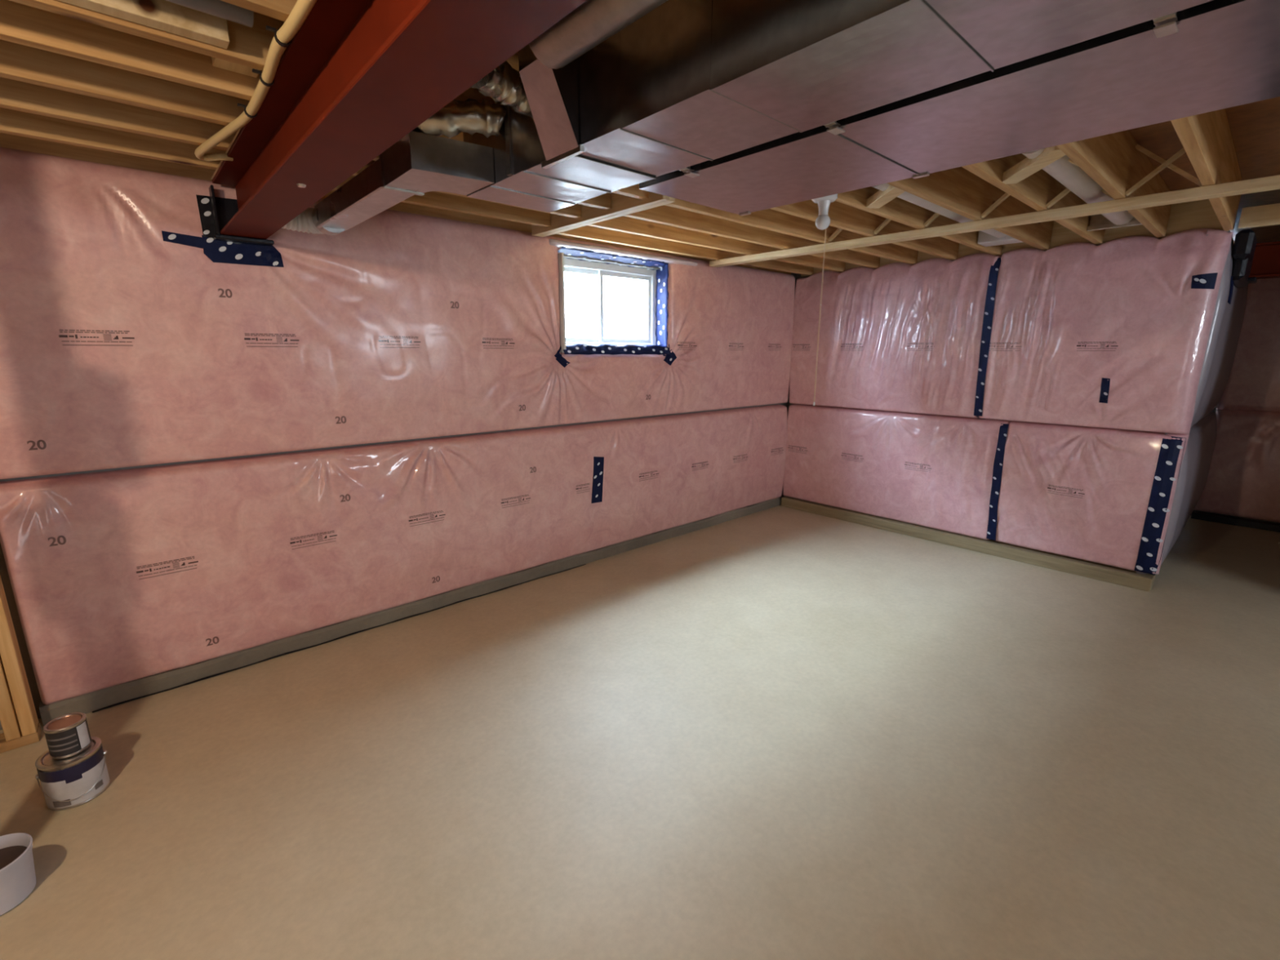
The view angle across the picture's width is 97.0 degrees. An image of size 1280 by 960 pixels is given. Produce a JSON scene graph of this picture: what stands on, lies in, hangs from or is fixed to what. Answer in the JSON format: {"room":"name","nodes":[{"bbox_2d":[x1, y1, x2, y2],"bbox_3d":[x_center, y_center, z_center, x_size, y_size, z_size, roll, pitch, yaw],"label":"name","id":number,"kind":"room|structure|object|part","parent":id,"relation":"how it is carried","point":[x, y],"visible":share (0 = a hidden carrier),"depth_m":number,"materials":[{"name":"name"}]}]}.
{"room":"unfinished basement","nodes":[
{"label":"unfinished basement","id":0,"kind":"room"},
{"bbox_2d":[0,575,41,753],"bbox_3d":[-2.925,0.077,1.548,1.452,2.150,0.088,-11,17,-41],"label":"studs","id":1,"kind":"structure","parent":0,"point":[21,727],"depth_m":2.16,"materials":[{"name":"brown wood"}]},
{"bbox_2d":[0,254,796,729],"bbox_3d":[-0.921,-0.517,3.573,11.450,2.430,0.130,-11,17,-41],"label":"wall","id":2,"kind":"structure","parent":0,"point":[4,575],"depth_m":2.35,"materials":[{"name":"pink plastic"}]},
{"bbox_2d":[0,404,787,704],"bbox_3d":[-0.519,0.099,3.908,5.195,0.932,0.116,-11,17,-41],"label":"wall insulation","id":3,"kind":"object","parent":2,"relation":"attached to","point":[117,577],"visible":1,"depth_m":2.88,"materials":[{"name":"pink plastic"}]},
{"bbox_2d":[591,456,604,503],"bbox_3d":[-0.301,-0.003,4.021,0.117,0.337,0.013,-11,17,-41],"label":"tape","id":4,"kind":"object","parent":3,"relation":"attached to","point":[598,462],"visible":1,"depth_m":4.02,"materials":[{"name":"blue plastic"}]},
{"bbox_2d":[0,146,795,479],"bbox_3d":[-0.517,-0.949,3.671,5.195,1.199,0.115,-11,17,-41],"label":"wall insulation","id":5,"kind":"object","parent":2,"relation":"attached to","point":[122,345],"visible":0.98,"depth_m":2.66,"materials":[{"name":"pink plastic"}]},
{"bbox_2d":[161,231,206,248],"bbox_3d":[-1.879,-0.990,2.338,0.140,0.054,0.010,-11,17,-41],"label":"tape","id":6,"kind":"object","parent":5,"relation":"attached to","point":[188,240],"visible":1,"depth_m":2.33,"materials":[{"name":"blue plastic"}]},
{"bbox_2d":[195,195,240,244],"bbox_3d":[-1.778,-1.106,2.410,0.152,0.185,0.018,-11,17,-41],"label":"tape","id":7,"kind":"object","parent":5,"relation":"attached to","point":[227,208],"visible":0.71,"depth_m":2.39,"materials":[{"name":"black plastic"}]},
{"bbox_2d":[201,235,284,266],"bbox_3d":[-1.733,-0.997,2.478,0.288,0.107,0.020,-11,17,-41],"label":"tape","id":8,"kind":"object","parent":5,"relation":"attached to","point":[220,251],"visible":0.89,"depth_m":2.47,"materials":[{"name":"blue plastic"}]},
{"bbox_2d":[554,346,570,367],"bbox_3d":[-0.526,-0.811,3.697,0.115,0.150,0.080,-11,17,-41],"label":"tape","id":9,"kind":"object","parent":5,"relation":"attached to","point":[560,359],"visible":0.89,"depth_m":3.68,"materials":[{"name":"blue plastic"}]},
{"bbox_2d":[549,239,697,266],"bbox_3d":[-0.072,-1.565,3.928,1.360,0.053,0.111,-11,17,-41],"label":"flap","id":10,"kind":"object","parent":5,"relation":"attached to","point":[558,243],"visible":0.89,"depth_m":3.82,"materials":[{"name":"plastic"}]},
{"bbox_2d":[658,344,676,365],"bbox_3d":[0.209,-0.959,4.340,0.140,0.160,0.078,-11,17,-41],"label":"tape","id":11,"kind":"object","parent":5,"relation":"attached to","point":[669,358],"visible":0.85,"depth_m":4.33,"materials":[{"name":"blue plastic"}]},
{"bbox_2d":[39,497,781,726],"bbox_3d":[-0.534,0.579,4.033,5.198,0.091,0.092,-11,17,-41],"label":"baseboard","id":12,"kind":"structure","parent":2,"relation":"attached to","point":[88,703],"depth_m":3.05,"materials":[{"name":"grey concrete"}]},
{"bbox_2d":[558,252,656,352],"bbox_3d":[-0.205,-1.211,3.997,0.960,0.610,0.215,-11,17,-41],"label":"window","id":13,"kind":"structure","parent":2,"relation":"in","point":[600,269],"depth_m":4.02,"materials":[{"name":"white plastic"}]},
{"bbox_3d":[-0.427,-1.203,3.915,0.410,0.490,0.022,-11,17,-41],"label":"sash","id":14,"kind":"part","parent":13,"relation":"part of","materials":[{"name":"white plastic"}]},
{"bbox_2d":[557,246,668,270],"bbox_3d":[-0.187,-1.522,3.915,0.950,0.056,0.159,-11,17,-41],"label":"tape","id":15,"kind":"object","parent":13,"relation":"attached to","point":[570,251],"visible":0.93,"depth_m":3.85,"materials":[{"name":"blue plastic"}]},
{"bbox_2d":[563,343,671,355],"bbox_3d":[-0.137,-0.920,3.999,0.980,0.072,0.046,-11,17,-41],"label":"tape","id":16,"kind":"object","parent":13,"relation":"attached to","point":[577,348],"visible":1,"depth_m":3.96,"materials":[{"name":"blue plastic"}]},
{"bbox_3d":[-0.106,-1.258,4.165,0.490,0.490,0.022,-11,17,-41],"label":"sash","id":17,"kind":"part","parent":13,"relation":"part of","materials":[{"name":"white plastic"}]},
{"bbox_2d":[654,263,668,347],"bbox_3d":[0.155,-1.298,4.295,0.018,0.630,0.155,-11,17,-41],"label":"tape","id":18,"kind":"object","parent":13,"relation":"attached to","point":[662,274],"visible":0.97,"depth_m":4.28,"materials":[{"name":"blue plastic"}]},
{"bbox_2d":[0,505,1279,959],"bbox_3d":[1.529,1.365,1.128,11.750,0.150,7.535,-11,17,-41],"label":"floor","id":19,"kind":"structure","parent":0,"point":[780,732],"depth_m":2.04,"materials":[{"name":"concrete"}]},
{"bbox_2d":[0,832,36,915],"bbox_3d":[-1.791,1.106,1.566,0.176,0.142,0.176,-11,17,-41],"label":"plastic tub","id":20,"kind":"object","parent":19,"relation":"on","point":[17,870],"visible":1,"depth_m":1.58,"materials":[{"name":"white plastic"}]},
{"bbox_2d":[34,736,110,810],"bbox_3d":[-1.943,1.007,1.945,0.163,0.168,0.165,-4,13,-19],"label":"paint can","id":21,"kind":"object","parent":19,"relation":"on","point":[73,781],"visible":0.88,"depth_m":1.90,"materials":[{"name":"metal"}]},
{"bbox_2d":[43,712,91,759],"bbox_3d":[-1.947,0.869,1.928,0.103,0.108,0.103,-11,17,-41],"label":"paint can","id":22,"kind":"object","parent":21,"relation":"on","point":[66,735],"visible":1,"depth_m":1.90,"materials":[{"name":"metal"}]},
{"bbox_3d":[-1.947,0.821,1.917,0.084,0.003,0.084,-11,17,-41],"label":"lid","id":23,"kind":"part","parent":22,"relation":"part of","materials":[{"name":"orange metal"}]},
{"bbox_3d":[-1.897,0.869,1.931,0.003,0.084,0.033,-1,13,-3],"label":"label panel","id":24,"kind":"part","parent":22,"relation":"part of","materials":[{"name":"white paper"}]},
{"bbox_3d":[-1.944,0.928,1.929,0.131,0.003,0.131,-11,17,-41],"label":"lid","id":25,"kind":"part","parent":21,"relation":"part of","materials":[{"name":"metal"}]},
{"bbox_3d":[-1.919,1.021,1.921,0.168,0.087,0.089,-11,17,-41],"label":"wire handle","id":26,"kind":"part","parent":21,"relation":"part of","materials":[{"name":"metal"}]},
{"bbox_2d":[0,0,1279,276],"bbox_3d":[1.530,-0.973,0.608,11.750,0.300,7.555,-11,17,-41],"label":"ceiling","id":27,"kind":"structure","parent":0,"point":[135,84],"depth_m":2.33,"materials":[{"name":"brown wood"}]},
{"bbox_2d":[165,0,253,27],"bbox_3d":[-1.432,-0.929,0.756,1.530,0.060,0.059,-11,17,-41],"label":"drain pipe","id":28,"kind":"object","parent":27,"relation":"attached to","point":[218,8],"visible":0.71,"depth_m":1.21,"materials":[{"name":"grey plastic"}]},
{"bbox_2d":[211,0,586,239],"bbox_3d":[0.628,-0.569,-0.109,0.173,0.218,6.990,-11,17,-41],"label":"steel beam","id":29,"kind":"structure","parent":27,"relation":"attached to","point":[357,77],"depth_m":1.21,"materials":[{"name":"metal"}]},
{"bbox_2d":[208,184,274,245],"bbox_3d":[-1.712,-1.129,2.429,0.213,0.207,0.065,-11,17,-41],"label":"wrap","id":30,"kind":"object","parent":29,"relation":"attached to","point":[217,236],"visible":1,"depth_m":2.39,"materials":[{"name":"black plastic"}]},
{"bbox_2d":[194,0,317,160],"bbox_3d":[-0.308,-0.855,0.708,0.109,0.034,3.721,-11,17,-41],"label":"pipe","id":31,"kind":"object","parent":29,"relation":"attached to","point":[282,37],"visible":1,"depth_m":1.43,"materials":[{"name":"beige plastic"}]},
{"bbox_2d":[528,0,667,69],"bbox_3d":[0.685,-0.679,0.202,0.110,0.110,2.600,-11,17,-41],"label":"metal pipe","id":32,"kind":"object","parent":27,"relation":"attached to","point":[592,23],"visible":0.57,"depth_m":1.03,"materials":[{"name":"metal"}]},
{"bbox_2d":[811,193,837,405],"bbox_3d":[0.828,-0.818,2.649,0.112,0.944,0.112,-11,17,-41],"label":"light fixture","id":33,"kind":"object","parent":27,"relation":"hanging from","point":[823,220],"visible":0.91,"depth_m":2.55,"materials":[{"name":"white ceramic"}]},
{"bbox_3d":[0.852,-0.818,2.671,0.008,0.915,0.004,-11,17,-41],"label":"pull cord","id":34,"kind":"part","parent":33,"relation":"part of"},
{"bbox_3d":[0.829,-1.170,2.570,0.066,0.065,0.066,-11,17,-41],"label":"bulb","id":35,"kind":"part","parent":33,"relation":"part of","materials":[{"name":"white glass"}]},
{"bbox_3d":[0.830,-1.266,2.548,0.112,0.026,0.112,-11,17,-41],"label":"plate","id":36,"kind":"part","parent":33,"relation":"part of","materials":[{"name":"white plastic"}]},
{"bbox_2d":[462,0,1213,212],"bbox_3d":[1.414,-0.545,-0.188,0.510,0.223,5.615,-11,17,-41],"label":"duct","id":37,"kind":"object","parent":27,"relation":"hanging from","point":[686,83],"visible":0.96,"depth_m":1.08,"materials":[{"name":"metal"}]},
{"bbox_2d":[281,130,494,235],"bbox_3d":[-0.977,-0.998,1.985,1.291,0.131,0.267,11,16,39],"label":"duct","id":38,"kind":"object","parent":37,"relation":"attached to","point":[419,163],"visible":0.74,"depth_m":1.68,"materials":[{"name":"grey metal"}]},
{"bbox_2d":[412,97,506,137],"bbox_3d":[-0.553,-0.990,1.549,0.375,0.099,0.110,0,13,-2],"label":"duct","id":39,"kind":"object","parent":37,"relation":"attached to","point":[471,116],"visible":0.6,"depth_m":1.52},
{"bbox_2d":[471,60,532,115],"bbox_3d":[-0.361,-0.969,1.355,0.116,0.119,0.313,5,14,20],"label":"duct","id":40,"kind":"object","parent":37,"relation":"attached to","point":[504,84],"visible":0.41,"depth_m":1.39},
{"bbox_2d":[871,182,1023,246],"bbox_3d":[1.718,-1.498,3.116,1.860,0.160,0.230,-11,17,-41],"label":"vent pipe","id":41,"kind":"object","parent":27,"relation":"attached to","point":[988,237],"visible":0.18,"depth_m":3.11,"materials":[{"name":"white plastic"}]},
{"bbox_2d":[639,0,1279,216],"bbox_3d":[1.914,-0.583,-0.032,0.492,0.210,5.185,-11,17,-41],"label":"duct","id":42,"kind":"object","parent":27,"relation":"hanging from","point":[1223,54],"visible":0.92,"depth_m":1.15,"materials":[{"name":"metal"}]},
{"bbox_2d":[709,174,1279,266],"bbox_3d":[2.003,-1.324,2.853,0.088,0.038,4.290,-11,17,-41],"label":"board","id":43,"kind":"object","parent":27,"relation":"attached to","point":[1268,183],"visible":1,"depth_m":2.81,"materials":[{"name":"brown wood"}]},
{"bbox_2d":[1022,148,1142,231],"bbox_3d":[2.125,-1.416,2.702,1.900,0.175,0.260,-11,17,-41],"label":"vent pipe","id":44,"kind":"object","parent":27,"relation":"attached to","point":[1068,174],"visible":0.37,"depth_m":2.56,"materials":[{"name":"white plastic"}]},
{"bbox_2d":[1248,240,1279,279],"bbox_3d":[5.338,-1.070,2.175,0.165,0.206,4.160,-11,17,-41],"label":"steel beam","id":45,"kind":"structure","parent":27,"relation":"attached to","point":[1266,259],"depth_m":3.61,"materials":[{"name":"red metal"}]},
{"bbox_2d":[1231,229,1257,288],"bbox_3d":[3.743,-1.352,3.494,0.800,0.260,0.100,-11,17,-41],"label":"wrap","id":46,"kind":"object","parent":45,"relation":"attached to","point":[1245,242],"visible":0.99,"depth_m":3.33,"materials":[{"name":"black plastic"}]},
{"bbox_2d":[1227,275,1233,304],"bbox_3d":[3.581,-1.149,3.432,0.180,0.150,0.016,-11,17,-41],"label":"tape","id":47,"kind":"object","parent":46,"relation":"attached to","point":[1232,281],"visible":0.93,"depth_m":3.39,"materials":[{"name":"plastic"}]},
{"bbox_2d":[782,231,1234,497],"bbox_3d":[3.362,-0.923,5.425,2.547,2.430,2.785,-11,17,-41],"label":"wall","id":48,"kind":"structure","parent":0,"point":[798,276],"depth_m":5.37,"materials":[{"name":"pink plastic"}]},
{"bbox_2d":[789,253,1001,417],"bbox_3d":[2.020,-1.196,4.773,0.190,1.218,1.657,-11,17,-41],"label":"blanket","id":49,"kind":"object","parent":48,"relation":"attached to","point":[898,336],"visible":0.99,"depth_m":4.63,"materials":[{"name":"pink plastic"}]},
{"bbox_2d":[781,496,1155,591],"bbox_3d":[2.394,0.440,4.694,0.122,0.088,2.800,-11,17,-41],"label":"baseboard","id":50,"kind":"structure","parent":48,"relation":"attached to","point":[1110,574],"depth_m":4.30,"materials":[{"name":"beige wood"}]},
{"bbox_2d":[782,404,1009,539],"bbox_3d":[2.069,-0.132,4.924,0.129,0.924,1.857,-11,17,-41],"label":"blanket","id":51,"kind":"object","parent":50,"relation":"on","point":[932,471],"visible":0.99,"depth_m":4.77,"materials":[{"name":"pink plastic"}]},
{"bbox_2d":[995,421,1188,574],"bbox_3d":[3.010,0.099,3.898,0.139,0.917,0.965,-11,17,-41],"label":"blanket","id":52,"kind":"object","parent":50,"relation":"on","point":[1080,492],"visible":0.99,"depth_m":3.85,"materials":[{"name":"pink plastic"}]},
{"bbox_2d":[986,423,1008,541],"bbox_3d":[2.691,0.033,4.249,0.128,0.910,0.080,-11,17,-41],"label":"tape","id":53,"kind":"object","parent":52,"relation":"attached to","point":[999,455],"visible":0.99,"depth_m":4.21,"materials":[{"name":"blue plastic"}]},
{"bbox_2d":[1133,435,1186,575],"bbox_3d":[3.299,0.177,3.597,0.128,0.920,0.113,-11,17,-41],"label":"tape","id":54,"kind":"object","parent":52,"relation":"attached to","point":[1163,479],"visible":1,"depth_m":3.57,"materials":[{"name":"blue plastic"}]},
{"bbox_2d":[978,227,1233,435],"bbox_3d":[2.967,-0.963,3.753,0.183,1.218,1.165,-11,17,-41],"label":"wall insulation","id":55,"kind":"object","parent":48,"relation":"attached to","point":[1068,317],"visible":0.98,"depth_m":3.63,"materials":[{"name":"pink plastic"}]},
{"bbox_2d":[973,257,1000,419],"bbox_3d":[2.559,-1.022,4.165,0.125,1.155,0.076,-11,17,-41],"label":"tape","id":56,"kind":"object","parent":55,"relation":"attached to","point":[993,273],"visible":1,"depth_m":4.12,"materials":[{"name":"blue plastic"}]},
{"bbox_2d":[1098,377,1110,403],"bbox_3d":[3.015,-0.581,3.674,0.020,0.162,0.050,-7,15,-29],"label":"tape","id":57,"kind":"object","parent":55,"relation":"attached to","point":[1104,388],"visible":1,"depth_m":3.67,"materials":[{"name":"blue plastic"}]},
{"bbox_2d":[1191,272,1217,288],"bbox_3d":[3.269,-1.152,3.283,0.109,0.090,0.031,8,15,30],"label":"tape","id":58,"kind":"object","parent":55,"relation":"attached to","point":[1206,281],"visible":1,"depth_m":3.27,"materials":[{"name":"blue plastic"}]},
{"bbox_2d":[1136,411,1217,573],"bbox_3d":[4.237,0.004,4.392,2.467,0.942,0.140,-11,17,-41],"label":"blanket","id":59,"kind":"object","parent":48,"relation":"attached to","point":[1197,460],"visible":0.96,"depth_m":3.97,"materials":[{"name":"plastic"}]},
{"bbox_2d":[1164,229,1248,433],"bbox_3d":[4.239,-1.035,4.158,2.467,1.188,0.138,-11,17,-41],"label":"blanket","id":60,"kind":"object","parent":48,"relation":"attached to","point":[1228,319],"visible":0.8,"depth_m":3.67,"materials":[{"name":"plastic"}]},
{"bbox_2d":[1190,240,1279,523],"bbox_3d":[6.736,-0.508,3.637,0.190,2.430,4.420,-11,17,-41],"label":"wall","id":61,"kind":"structure","parent":0,"point":[1214,410],"depth_m":5.15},
{"bbox_2d":[1191,511,1279,532],"bbox_3d":[6.633,0.683,3.751,0.100,0.055,4.330,-11,17,-41],"label":"baseboard","id":62,"kind":"structure","parent":61,"relation":"attached to","point":[1251,523],"depth_m":5.08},
{"bbox_2d":[1193,408,1279,523],"bbox_3d":[6.617,0.190,3.624,0.156,0.952,4.330,-11,17,-41],"label":"blanket","id":63,"kind":"object","parent":61,"relation":"attached to","point":[1243,479],"visible":0.92,"depth_m":4.97,"materials":[{"name":"pink plastic"}]},
{"bbox_2d":[1216,277,1279,412],"bbox_3d":[6.622,-0.854,3.390,0.153,1.188,4.330,-11,17,-41],"label":"blanket","id":64,"kind":"object","parent":61,"relation":"attached to","point":[1253,384],"visible":0.81,"depth_m":4.81,"materials":[{"name":"pink plastic"}]},
{"label":"outside","id":65,"kind":"structure","parent":0,"visible":0},
{"bbox_3d":[-0.012,-1.733,8.812,24.000,0.100,6.645,-11,17,-41],"label":"ground","id":66,"kind":"structure","parent":65,"visible":0},
{"bbox_2d":[564,271,646,339],"bbox_3d":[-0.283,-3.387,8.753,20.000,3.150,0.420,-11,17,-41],"label":"window glass","id":67,"kind":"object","parent":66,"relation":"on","point":[624,300],"visible":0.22,"depth_m":8.59,"materials":[{"name":"glass"}]}
]}

